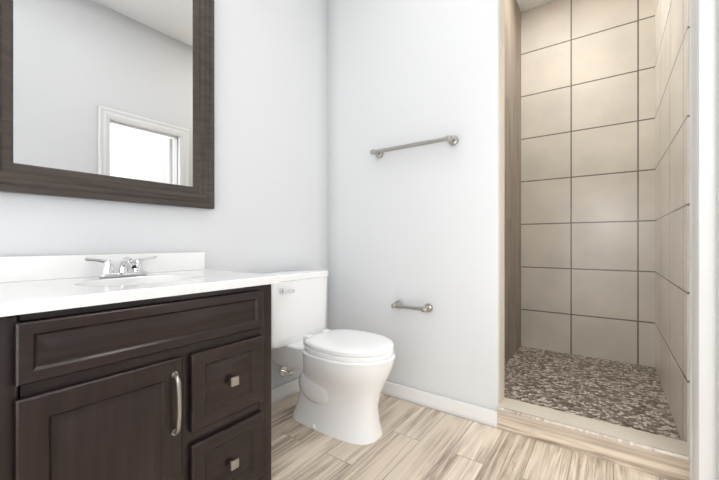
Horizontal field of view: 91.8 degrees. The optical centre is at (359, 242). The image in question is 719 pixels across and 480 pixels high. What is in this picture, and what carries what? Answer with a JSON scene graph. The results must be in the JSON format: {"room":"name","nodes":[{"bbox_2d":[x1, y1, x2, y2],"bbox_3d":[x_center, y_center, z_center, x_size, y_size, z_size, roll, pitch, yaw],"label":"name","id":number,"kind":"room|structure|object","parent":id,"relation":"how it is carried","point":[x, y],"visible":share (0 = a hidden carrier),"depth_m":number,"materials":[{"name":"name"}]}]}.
{"room":"bathroom","nodes":[
{"label":"bathroom","id":0,"kind":"room"},
{"bbox_2d":[0,0,327,389],"bbox_3d":[-1.253,-0.539,1.137,0.159,3.000,3.400,0,0,36],"label":"wall","id":1,"kind":"structure","parent":0,"point":[109,100],"depth_m":1.58,"materials":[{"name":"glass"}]},
{"bbox_2d":[328,0,497,410],"bbox_3d":[0.227,-0.540,2.228,1.287,3.000,0.100,0,0,36],"label":"wall","id":2,"kind":"structure","parent":0,"point":[416,226],"depth_m":2.07,"materials":[{"name":"paint"}]},
{"bbox_2d":[391,300,432,311],"bbox_3d":[0.302,0.380,2.064,0.248,0.048,0.076,0,0,36],"label":"paper holder","id":3,"kind":"object","parent":2,"relation":"attached to","point":[426,308],"visible":1,"depth_m":2.03,"materials":[{"name":"silver metal"}]},
{"bbox_2d":[370,135,457,157],"bbox_3d":[0.304,-0.570,2.059,0.556,0.052,0.082,0,0,36],"label":"towel rail","id":4,"kind":"object","parent":2,"relation":"attached to","point":[452,140],"visible":1,"depth_m":2.00,"materials":[{"name":"silver metal"}]},
{"bbox_2d":[381,381,496,427],"bbox_3d":[0.242,0.917,2.147,1.167,0.085,0.016,0,0,36],"label":"baseboard","id":5,"kind":"structure","parent":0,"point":[479,414],"depth_m":1.98,"materials":[{"name":"white wood"}]},
{"bbox_2d":[271,391,667,479],"bbox_3d":[0.111,0.986,0.156,3.520,0.050,3.400,0,0,36],"label":"floor","id":6,"kind":"structure","parent":0,"point":[414,441],"depth_m":1.58,"materials":[{"name":"brown wood"}]},
{"bbox_2d":[0,252,279,479],"bbox_3d":[-0.780,0.503,1.208,0.595,0.915,0.843,0,0,36],"label":"bathroom vanity","id":7,"kind":"object","parent":6,"relation":"on","point":[147,366],"visible":1,"depth_m":1.02,"materials":[{"name":"brown wood"}]},
{"bbox_2d":[271,378,299,404],"bbox_3d":[-0.519,0.917,2.076,0.013,0.085,0.960,0,0,36],"label":"baseboard","id":8,"kind":"structure","parent":6,"relation":"on","point":[290,388],"depth_m":2.15,"materials":[{"name":"white wood"}]},
{"bbox_2d":[255,269,395,444],"bbox_3d":[-0.170,0.566,1.892,0.792,0.792,0.480,0,0,36],"label":"toilet","id":9,"kind":"object","parent":6,"relation":"on","point":[344,375],"visible":0.96,"depth_m":1.76,"materials":[{"name":"white ceramic"}]},
{"bbox_2d":[497,397,689,479],"bbox_3d":[1.056,0.903,1.639,0.748,0.114,0.140,0,0,36],"label":"shower curb","id":10,"kind":"structure","parent":6,"relation":"on","point":[668,458],"depth_m":1.57,"materials":[{"name":"brown wood"}]},
{"bbox_2d":[505,0,520,363],"bbox_3d":[1.026,-0.540,2.608,0.100,3.000,1.450,0,0,36],"label":"wall","id":11,"kind":"structure","parent":0,"point":[512,178],"depth_m":2.81,"materials":[{"name":"brown tile"}]},
{"bbox_2d":[498,0,504,405],"bbox_3d":[0.689,-0.540,1.904,0.174,3.000,0.102,0,0,36],"label":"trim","id":12,"kind":"structure","parent":11,"relation":"attached to","point":[501,192],"depth_m":1.84,"materials":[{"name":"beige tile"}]},
{"bbox_2d":[517,0,554,11],"bbox_3d":[0.593,-2.089,0.824,3.520,0.100,5.050,0,0,36],"label":"ceiling","id":13,"kind":"structure","parent":0,"point":[524,5],"depth_m":2.97,"materials":[{"name":"white paint"}]},
{"bbox_2d":[521,0,654,366],"bbox_3d":[1.841,-0.541,2.853,1.135,3.000,0.100,0,0,36],"label":"wall","id":14,"kind":"structure","parent":0,"point":[587,178],"depth_m":2.79,"materials":[{"name":"tile"}]},
{"bbox_2d":[504,346,680,439],"bbox_3d":[1.380,0.962,2.231,0.915,0.095,1.450,0,0,36],"label":"floor","id":15,"kind":"structure","parent":0,"point":[629,395],"depth_m":2.19,"materials":[{"name":"stone"}]},
{"bbox_3d":[0.865,-0.539,0.629,0.120,3.000,4.850,0,0,36],"label":"wall","id":16,"kind":"structure","parent":0,"visible":0},
{"bbox_2d":[655,0,689,441],"bbox_3d":[1.784,-0.540,2.016,0.008,3.000,1.325,0,0,36],"label":"shower wall tile","id":17,"kind":"structure","parent":16,"relation":"attached to","point":[672,192],"depth_m":1.81,"materials":[{"name":"beige tile"}]},
{"bbox_2d":[689,0,718,479],"bbox_3d":[1.146,0.047,1.019,0.158,2.427,0.784,0,0,36],"label":"door frame","id":18,"kind":"structure","parent":16,"relation":"attached to","point":[704,259],"depth_m":1.30,"materials":[{"name":"white wood"}]}
]}

